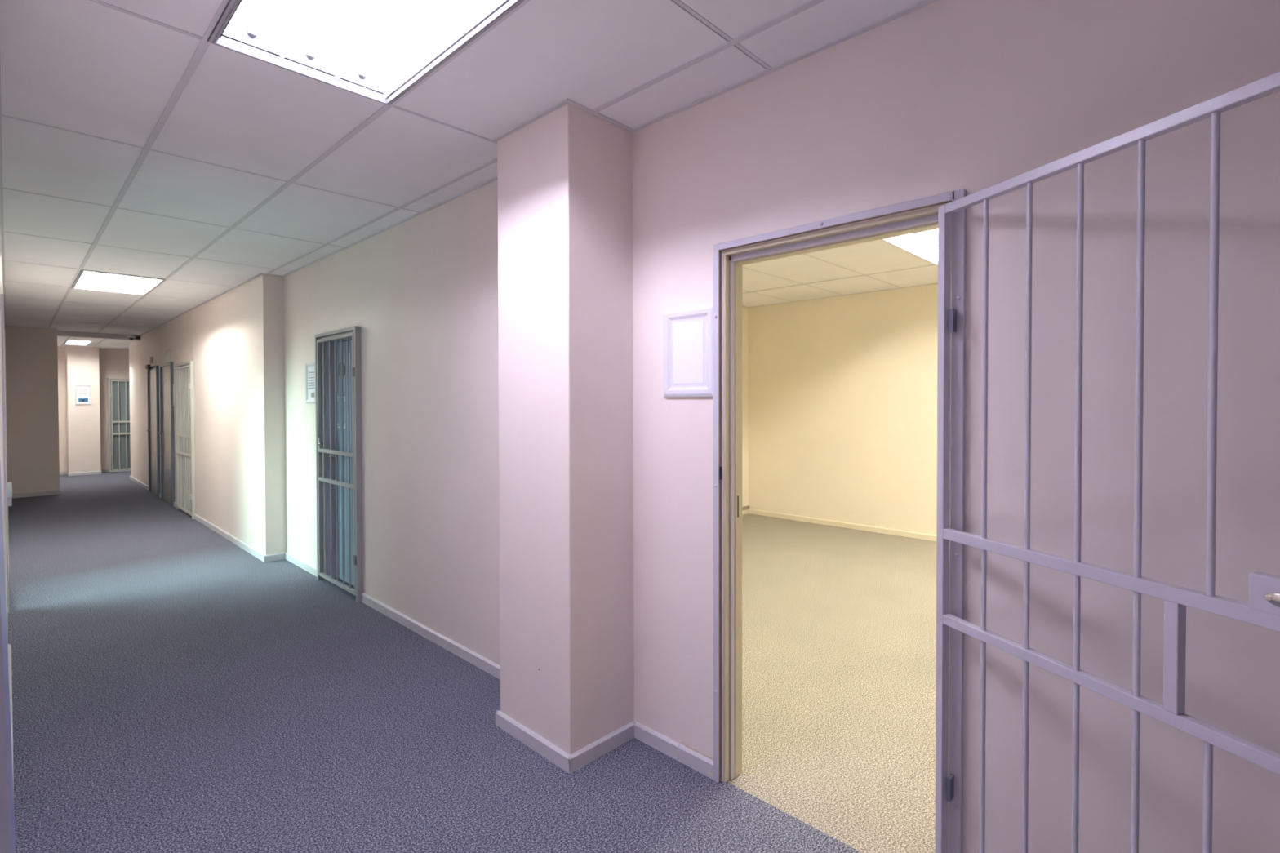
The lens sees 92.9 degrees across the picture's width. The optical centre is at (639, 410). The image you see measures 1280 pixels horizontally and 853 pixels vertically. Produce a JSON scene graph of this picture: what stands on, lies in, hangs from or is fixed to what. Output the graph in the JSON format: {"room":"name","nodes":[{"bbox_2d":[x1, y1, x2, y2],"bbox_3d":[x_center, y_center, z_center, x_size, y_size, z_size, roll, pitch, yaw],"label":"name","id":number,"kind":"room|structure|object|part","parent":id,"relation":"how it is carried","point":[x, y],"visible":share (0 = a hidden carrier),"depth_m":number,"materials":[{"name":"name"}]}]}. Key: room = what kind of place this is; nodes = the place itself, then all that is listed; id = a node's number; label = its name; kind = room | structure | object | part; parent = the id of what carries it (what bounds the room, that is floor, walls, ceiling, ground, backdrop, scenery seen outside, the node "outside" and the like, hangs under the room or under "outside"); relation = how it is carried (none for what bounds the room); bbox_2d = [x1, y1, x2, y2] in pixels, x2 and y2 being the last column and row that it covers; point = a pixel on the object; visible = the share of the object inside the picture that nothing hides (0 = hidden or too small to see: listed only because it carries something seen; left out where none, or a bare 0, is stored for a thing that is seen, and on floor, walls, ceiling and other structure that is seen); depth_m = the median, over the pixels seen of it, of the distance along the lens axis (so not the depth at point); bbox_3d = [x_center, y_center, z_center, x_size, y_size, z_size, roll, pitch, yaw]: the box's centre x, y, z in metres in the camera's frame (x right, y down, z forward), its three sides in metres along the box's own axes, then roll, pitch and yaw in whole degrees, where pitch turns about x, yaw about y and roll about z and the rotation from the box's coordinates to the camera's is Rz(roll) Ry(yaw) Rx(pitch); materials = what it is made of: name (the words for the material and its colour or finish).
{"room":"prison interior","nodes":[
{"label":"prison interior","id":0,"kind":"room"},
{"bbox_2d":[0,203,8,644],"bbox_3d":[-5.457,-0.038,5.145,20.200,2.950,0.120,1,1,44],"label":"wall","id":1,"kind":"structure","parent":0,"point":[4,519],"depth_m":2.61,"materials":[{"name":"paint"}]},
{"bbox_2d":[0,293,7,517],"bbox_3d":[-3.365,-0.023,3.138,1.100,1.030,0.128,1,1,44],"label":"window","id":2,"kind":"structure","parent":1,"relation":"in","point":[2,295],"depth_m":2.80,"materials":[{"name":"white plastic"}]},
{"bbox_2d":[4,328,8,613],"bbox_3d":[-4.950,0.393,4.668,1.100,2.100,0.126,1,1,44],"label":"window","id":3,"kind":"structure","parent":1,"relation":"in","point":[4,329],"depth_m":4.34,"materials":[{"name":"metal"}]},
{"bbox_2d":[0,464,16,852],"bbox_3d":[-0.365,0.372,0.278,0.095,2.250,0.155,1,1,44],"label":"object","id":4,"kind":"structure","parent":1,"relation":"in","point":[7,833],"depth_m":0.30,"materials":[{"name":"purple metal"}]},
{"bbox_2d":[6,481,12,506],"bbox_3d":[-3.659,0.480,3.450,0.550,0.085,0.138,1,1,44],"label":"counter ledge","id":5,"kind":"object","parent":1,"relation":"attached to","point":[9,486],"visible":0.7,"depth_m":3.32,"materials":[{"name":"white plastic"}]},
{"bbox_2d":[7,506,13,791],"bbox_3d":[-5.156,1.406,4.972,13.100,0.066,0.015,1,1,44],"label":"baseboard","id":6,"kind":"structure","parent":1,"relation":"attached to","point":[9,646],"depth_m":3.13,"materials":[{"name":"white wood"}]},
{"bbox_2d":[0,59,52,328],"bbox_3d":[-3.832,-1.248,4.057,16.270,0.008,0.593,1,1,44],"label":"trim","id":7,"kind":"structure","parent":1,"relation":"attached to","point":[1,140],"depth_m":3.63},
{"bbox_2d":[11,490,61,498],"bbox_3d":[-9.680,1.347,9.734,0.015,0.066,0.608,1,1,44],"label":"baseboard","id":8,"kind":"structure","parent":1,"relation":"attached to","point":[52,492],"depth_m":9.74,"materials":[{"name":"white wood"}]},
{"bbox_2d":[57,330,140,340],"bbox_3d":[-9.576,-1.411,10.310,0.120,0.335,1.815,1,1,44],"label":"trim","id":9,"kind":"structure","parent":1,"relation":"attached to","point":[60,333],"depth_m":10.44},
{"bbox_2d":[4,326,59,493],"bbox_3d":[-10.001,-0.095,9.812,0.580,2.950,0.878,1,1,44],"label":"wall","id":10,"kind":"structure","parent":0,"point":[31,354],"depth_m":9.71,"materials":[{"name":"paint"}]},
{"bbox_2d":[65,345,101,472],"bbox_3d":[-11.652,-0.134,12.733,0.450,2.950,0.490,1,1,44],"label":"wall pillar","id":11,"kind":"structure","parent":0,"point":[82,362],"depth_m":12.58,"materials":[{"name":"paint"}]},
{"bbox_2d":[75,384,91,404],"bbox_3d":[-11.491,-0.321,12.562,0.016,0.408,0.244,1,1,44],"label":"picture frame","id":12,"kind":"object","parent":11,"relation":"attached to","point":[82,392],"visible":1,"depth_m":12.56,"materials":[{"name":"white plastic"}]},
{"bbox_2d":[78,398,88,401],"bbox_3d":[-11.493,-0.210,12.563,0.001,0.083,0.148,1,1,44],"label":"print","id":13,"kind":"object","parent":12,"relation":"attached to","point":[79,399],"depth_m":12.56,"materials":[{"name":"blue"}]},
{"bbox_2d":[57,346,129,471],"bbox_3d":[-11.302,-0.145,13.507,0.180,2.950,4.600,1,1,44],"label":"wall","id":14,"kind":"structure","parent":0,"point":[113,363],"depth_m":13.10,"materials":[{"name":"paint"}]},
{"bbox_2d":[59,468,108,475],"bbox_3d":[-11.881,1.313,12.480,0.435,0.066,1.515,1,1,44],"label":"baseboard","id":15,"kind":"structure","parent":14,"relation":"attached to","point":[105,469],"depth_m":12.64,"materials":[{"name":"white wood"}]},
{"bbox_2d":[107,377,129,471],"bbox_3d":[-11.152,0.315,13.484,0.076,2.030,0.955,1,1,44],"label":"frame","id":16,"kind":"object","parent":14,"relation":"attached to","point":[109,394],"visible":0.54,"depth_m":13.13,"materials":[{"name":"metal"}]},
{"bbox_2d":[110,379,130,471],"bbox_3d":[-11.153,0.335,13.482,0.081,1.990,0.920,1,1,44],"label":"door","id":17,"kind":"structure","parent":14,"relation":"in","point":[115,384],"depth_m":13.31,"materials":[{"name":"grey paint"}]},
{"bbox_2d":[111,380,130,470],"bbox_3d":[-11.140,0.323,13.480,0.040,1.955,0.866,1,1,44],"label":"security gate","id":18,"kind":"object","parent":14,"relation":"attached to","point":[126,421],"visible":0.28,"depth_m":13.25,"materials":[{"name":"metal"}]},
{"bbox_3d":[-11.141,0.510,13.481,0.025,0.040,0.810,1,1,44],"label":"cross rail","id":19,"kind":"part","parent":18,"relation":"part of","materials":[{"name":"metal"}]},
{"bbox_3d":[-11.142,0.250,13.477,0.025,0.040,0.810,1,1,44],"label":"cross rail","id":20,"kind":"part","parent":18,"relation":"part of","materials":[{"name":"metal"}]},
{"bbox_3d":[-11.140,1.287,13.492,0.025,0.026,0.810,1,1,44],"label":"rail","id":21,"kind":"part","parent":18,"relation":"part of","materials":[{"name":"metal"}]},
{"bbox_2d":[57,336,133,350],"bbox_3d":[-9.969,-1.325,12.369,3.300,0.024,4.065,1,1,44],"label":"ceiling","id":22,"kind":"structure","parent":0,"point":[111,344],"depth_m":11.88,"materials":[{"name":"tile"}]},
{"bbox_2d":[62,339,100,345],"bbox_3d":[-10.779,-1.345,11.751,1.242,0.099,0.464,1,1,44],"label":"ceiling light","id":23,"kind":"object","parent":22,"relation":"attached to","point":[75,342],"visible":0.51,"depth_m":11.88,"materials":[{"name":"white plastic"}]},
{"bbox_3d":[-10.662,-1.309,11.872,1.226,0.006,0.128,1,1,44],"label":"panel","id":24,"kind":"part","parent":23,"relation":"part of","materials":[{"name":"white plastic"}]},
{"bbox_2d":[128,280,253,547],"bbox_3d":[-6.780,-0.091,9.110,8.595,2.950,0.398,1,1,44],"label":"wall","id":25,"kind":"structure","parent":0,"point":[215,335],"depth_m":7.06,"materials":[{"name":"paint"}]},
{"bbox_2d":[149,356,153,364],"bbox_3d":[-8.048,-0.822,10.027,0.195,0.110,0.025,1,1,44],"label":"cluster","id":26,"kind":"object","parent":25,"relation":"attached to","point":[151,359],"visible":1,"depth_m":9.96,"materials":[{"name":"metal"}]},
{"bbox_2d":[146,365,160,497],"bbox_3d":[-7.950,0.332,9.916,0.900,2.085,0.073,1,1,44],"label":"door","id":27,"kind":"structure","parent":25,"relation":"in","point":[153,374],"depth_m":9.93,"materials":[{"name":"grey paint"}]},
{"bbox_2d":[145,364,154,368],"bbox_3d":[-7.951,-0.710,9.872,0.561,0.070,0.041,1,1,44],"label":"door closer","id":28,"kind":"structure","parent":27,"relation":"attached to","point":[147,366],"depth_m":9.93,"materials":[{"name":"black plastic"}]},
{"bbox_2d":[158,361,174,506],"bbox_3d":[-7.081,0.342,9.080,0.910,2.085,0.073,1,1,44],"label":"door","id":29,"kind":"structure","parent":25,"relation":"in","point":[166,370],"depth_m":9.10,"materials":[{"name":"grey paint"}]},
{"bbox_2d":[164,350,172,363],"bbox_3d":[-6.956,-0.794,8.976,0.385,0.180,0.025,1,1,44],"label":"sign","id":30,"kind":"object","parent":25,"relation":"attached to","point":[167,353],"visible":0.84,"depth_m":8.91,"materials":[{"name":"metal"}]},
{"bbox_2d":[173,383,174,405],"bbox_3d":[-6.614,-0.220,8.658,0.220,0.320,0.016,1,1,44],"label":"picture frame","id":31,"kind":"object","parent":25,"relation":"attached to","point":[173,384],"visible":0.4,"depth_m":8.71,"materials":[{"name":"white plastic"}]},
{"bbox_2d":[175,364,191,515],"bbox_3d":[-6.112,0.386,8.162,0.988,1.950,0.040,1,1,44],"label":"security gate","id":32,"kind":"object","parent":25,"relation":"attached to","point":[178,370],"visible":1,"depth_m":8.21,"materials":[{"name":"metal"}]},
{"bbox_3d":[-6.116,-0.576,8.150,0.925,0.026,0.025,1,1,44],"label":"rail","id":33,"kind":"part","parent":32,"relation":"part of","materials":[{"name":"metal"}]},
{"bbox_3d":[-6.114,0.591,8.167,0.925,0.030,0.025,1,1,44],"label":"cross rail","id":34,"kind":"part","parent":32,"relation":"part of","materials":[{"name":"metal"}]},
{"bbox_3d":[-6.114,0.346,8.163,0.925,0.030,0.025,1,1,44],"label":"cross rail","id":35,"kind":"part","parent":32,"relation":"part of","materials":[{"name":"metal"}]},
{"bbox_3d":[-6.113,1.348,8.178,0.925,0.026,0.025,1,1,44],"label":"rail","id":36,"kind":"part","parent":32,"relation":"part of","materials":[{"name":"metal"}]},
{"bbox_2d":[174,360,195,519],"bbox_3d":[-6.114,0.381,8.167,1.070,2.030,0.045,1,1,44],"label":"frame","id":37,"kind":"object","parent":25,"relation":"attached to","point":[191,385],"visible":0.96,"depth_m":7.80,"materials":[{"name":"metal"}]},
{"bbox_2d":[181,367,191,509],"bbox_3d":[-6.028,0.395,8.251,0.880,2.000,0.155,1,1,44],"label":"door","id":38,"kind":"structure","parent":25,"relation":"in","point":[187,367],"depth_m":8.50,"materials":[{"name":"white paint"}]},
{"bbox_2d":[139,0,938,335],"bbox_3d":[-2.920,-1.266,5.207,16.550,0.008,0.390,1,1,44],"label":"trim","id":39,"kind":"structure","parent":25,"relation":"attached to","point":[925,2],"depth_m":2.49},
{"bbox_2d":[249,274,286,555],"bbox_3d":[-3.532,-0.053,5.985,0.431,2.950,0.400,1,1,44],"label":"wall pillar","id":40,"kind":"structure","parent":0,"point":[267,291],"depth_m":5.77,"materials":[{"name":"paint"}]},
{"bbox_2d":[284,180,499,665],"bbox_3d":[-1.846,-0.035,4.509,4.085,2.950,0.260,1,1,44],"label":"wall","id":41,"kind":"structure","parent":0,"point":[421,291],"depth_m":3.92,"materials":[{"name":"paint"}]},
{"bbox_2d":[305,361,315,403],"bbox_3d":[-2.858,-0.238,5.288,0.255,0.357,0.016,1,1,44],"label":"picture frame","id":42,"kind":"object","parent":41,"relation":"attached to","point":[309,366],"visible":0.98,"depth_m":5.30,"materials":[{"name":"white plastic"}]},
{"bbox_2d":[129,475,500,679],"bbox_3d":[-5.243,1.371,7.487,13.086,0.066,0.190,1,1,44],"label":"baseboard","id":43,"kind":"structure","parent":41,"relation":"attached to","point":[470,656],"depth_m":4.19,"materials":[{"name":"white wood"}]},
{"bbox_2d":[316,332,355,595],"bbox_3d":[-2.409,0.403,4.833,0.797,1.977,0.040,1,1,44],"label":"security gate","id":44,"kind":"object","parent":41,"relation":"attached to","point":[319,443],"visible":0.95,"depth_m":4.88,"materials":[{"name":"grey metal"}]},
{"bbox_3d":[-2.672,0.277,5.084,0.044,0.087,0.027,1,1,44],"label":"lock plate","id":45,"kind":"part","parent":44,"relation":"part of","materials":[{"name":"grey metal"}]},
{"bbox_3d":[-2.412,-0.573,4.821,0.732,0.026,0.025,1,1,44],"label":"rail","id":46,"kind":"part","parent":44,"relation":"part of","materials":[{"name":"grey metal"}]},
{"bbox_3d":[-2.411,0.336,4.833,0.732,0.030,0.025,1,1,44],"label":"cross rail","id":47,"kind":"part","parent":44,"relation":"part of","materials":[{"name":"grey metal"}]},
{"bbox_3d":[-2.410,0.576,4.837,0.732,0.030,0.025,1,1,44],"label":"cross rail","id":48,"kind":"part","parent":44,"relation":"part of","materials":[{"name":"grey metal"}]},
{"bbox_3d":[-2.409,1.378,4.848,0.732,0.026,0.025,1,1,44],"label":"rail","id":49,"kind":"part","parent":44,"relation":"part of","materials":[{"name":"grey metal"}]},
{"bbox_2d":[315,325,363,602],"bbox_3d":[-2.409,0.403,4.841,0.852,2.066,0.052,1,1,44],"label":"frame","id":50,"kind":"object","parent":41,"relation":"attached to","point":[357,370],"visible":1,"depth_m":4.55,"materials":[{"name":"grey metal"}]},
{"bbox_2d":[324,337,354,586],"bbox_3d":[-2.333,0.420,4.929,0.790,2.030,0.140,1,1,44],"label":"door","id":51,"kind":"structure","parent":41,"relation":"in","point":[344,340],"depth_m":5.10,"materials":[{"name":"blue paint"}]},
{"bbox_3d":[-2.602,0.387,5.136,0.075,0.150,0.065,1,1,44],"label":"handle","id":52,"kind":"part","parent":51,"relation":"part of","materials":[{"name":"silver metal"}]},
{"bbox_2d":[0,0,924,335],"bbox_3d":[-3.461,-1.267,4.644,16.552,0.024,1.953,1,1,44],"label":"ceiling","id":53,"kind":"structure","parent":0,"point":[135,142],"depth_m":2.57,"materials":[{"name":"tile"}]},
{"bbox_2d":[71,269,164,295],"bbox_3d":[-5.263,-1.315,6.120,1.238,0.099,0.603,1,1,44],"label":"ceiling light","id":54,"kind":"object","parent":53,"relation":"attached to","point":[91,280],"visible":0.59,"depth_m":6.32,"materials":[{"name":"grey plastic"}]},
{"bbox_2d":[126,334,140,339],"bbox_3d":[-8.962,-1.286,10.768,0.132,0.091,0.187,1,1,44],"label":"dome camera","id":55,"kind":"object","parent":53,"relation":"attached to","point":[130,336],"visible":1,"depth_m":10.72,"materials":[{"name":"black plastic"}]},
{"bbox_2d":[208,0,523,105],"bbox_3d":[-0.773,-1.263,1.802,1.238,0.099,0.603,1,1,44],"label":"ceiling light","id":56,"kind":"object","parent":53,"relation":"attached to","point":[375,50],"visible":0.98,"depth_m":2.05,"materials":[{"name":"grey plastic"}]},
{"bbox_2d":[7,471,936,852],"bbox_3d":[-4.023,1.448,7.015,20.900,0.080,9.700,1,1,44],"label":"floor","id":57,"kind":"structure","parent":0,"point":[176,688],"depth_m":2.90,"materials":[{"name":"carpet"}]},
{"bbox_2d":[497,102,634,755],"bbox_3d":[-0.285,-0.014,2.819,0.509,2.950,0.532,1,1,44],"label":"wall pillar","id":58,"kind":"structure","parent":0,"point":[565,177],"depth_m":2.59,"materials":[{"name":"paint"}]},
{"bbox_2d":[495,710,634,773],"bbox_3d":[-0.344,1.429,2.775,0.539,0.066,0.385,1,1,44],"label":"baseboard","id":59,"kind":"structure","parent":58,"relation":"attached to","point":[569,763],"depth_m":2.60,"materials":[{"name":"wood"}]},
{"bbox_2d":[742,306,748,510],"bbox_3d":[-0.228,-0.066,6.485,0.120,2.950,4.957,1,1,44],"label":"wall","id":60,"kind":"structure","parent":0,"point":[745,310],"depth_m":8.09,"materials":[{"name":"paint"}]},
{"bbox_2d":[742,506,749,509],"bbox_3d":[-0.056,1.318,6.565,0.040,0.029,4.355,1,1,44],"label":"cable trunking","id":61,"kind":"object","parent":60,"relation":"attached to","point":[744,507],"visible":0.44,"depth_m":8.06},
{"bbox_2d":[742,239,937,306],"bbox_3d":[2.111,-1.325,4.141,6.480,0.024,4.825,1,1,44],"label":"ceiling","id":62,"kind":"structure","parent":0,"point":[877,264],"depth_m":6.00,"materials":[{"name":"tile"}]},
{"bbox_2d":[881,228,937,265],"bbox_3d":[2.512,-1.367,4.899,0.657,0.099,1.267,1,1,44],"label":"ceiling light","id":63,"kind":"object","parent":62,"relation":"attached to","point":[924,245],"visible":0.12,"depth_m":4.93,"materials":[{"name":"white plastic"}]},
{"bbox_2d":[748,283,937,535],"bbox_3d":[3.828,-0.066,5.941,6.720,2.950,0.120,1,1,44],"label":"wall","id":64,"kind":"structure","parent":0,"point":[842,390],"depth_m":7.18,"materials":[{"name":"paint"}]},
{"bbox_2d":[742,508,936,541],"bbox_3d":[2.140,1.405,4.204,6.480,0.064,4.755,1,1,44],"label":"baseboard","id":65,"kind":"structure","parent":64,"relation":"attached to","point":[812,520],"depth_m":7.21,"materials":[{"name":"white wood"}]},
{"bbox_2d":[742,282,937,307],"bbox_3d":[2.135,-1.315,4.166,6.480,0.008,4.755,1,1,44],"label":"trim","id":66,"kind":"structure","parent":64,"relation":"attached to","point":[937,282],"depth_m":7.16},
{"bbox_2d":[632,0,1279,852],"bbox_3d":[1.628,0.005,1.192,4.506,2.950,0.100,1,1,44],"label":"wall","id":67,"kind":"structure","parent":0,"point":[940,96],"depth_m":1.61,"materials":[{"name":"paint"}]},
{"bbox_2d":[634,720,713,779],"bbox_3d":[1.555,1.447,1.205,4.405,0.066,0.015,1,1,44],"label":"baseboard","id":68,"kind":"structure","parent":67,"relation":"attached to","point":[694,760],"depth_m":2.55,"materials":[{"name":"wood"}]},
{"bbox_2d":[662,305,713,396],"bbox_3d":[0.197,-0.234,2.485,0.267,0.358,0.016,1,1,44],"label":"picture frame","id":69,"kind":"object","parent":67,"relation":"attached to","point":[688,333],"visible":1,"depth_m":2.48,"materials":[{"name":"white plastic"}]},
{"bbox_2d":[723,205,951,852],"bbox_3d":[0.661,0.424,2.133,0.835,2.090,0.103,1,1,44],"label":"door frame","id":70,"kind":"structure","parent":67,"relation":"in","point":[925,220],"depth_m":2.39,"materials":[{"name":"beige paint"}]},
{"bbox_2d":[713,188,966,852],"bbox_3d":[0.608,0.414,2.076,0.900,2.112,0.056,1,1,44],"label":"frame","id":71,"kind":"object","parent":67,"relation":"attached to","point":[957,310],"visible":1,"depth_m":1.79,"materials":[{"name":"purple metal"}]},
{"bbox_2d":[934,71,1279,852],"bbox_3d":[1.010,0.428,1.385,0.040,2.031,0.875,0,1,-17],"label":"security gate","id":72,"kind":"object","parent":67,"relation":"attached to","point":[1263,609],"visible":1,"depth_m":1.38,"materials":[{"name":"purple metal"}]},
{"bbox_3d":[1.012,0.612,1.383,0.025,0.027,0.815,0,1,-17],"label":"cross rail","id":73,"kind":"part","parent":72,"relation":"part of","materials":[{"name":"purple metal"}]},
{"bbox_3d":[1.012,0.363,1.379,0.025,0.029,0.815,0,1,-17],"label":"cross rail","id":74,"kind":"part","parent":72,"relation":"part of","materials":[{"name":"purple metal"}]},
{"bbox_3d":[1.010,-0.574,1.366,0.025,0.026,0.815,0,1,-17],"label":"rail","id":75,"kind":"part","parent":72,"relation":"part of","materials":[{"name":"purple metal"}]},
{"bbox_3d":[1.121,0.324,1.029,0.027,0.064,0.133,0,1,-17],"label":"lock plate","id":76,"kind":"part","parent":72,"relation":"part of","materials":[{"name":"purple metal"}]}
]}

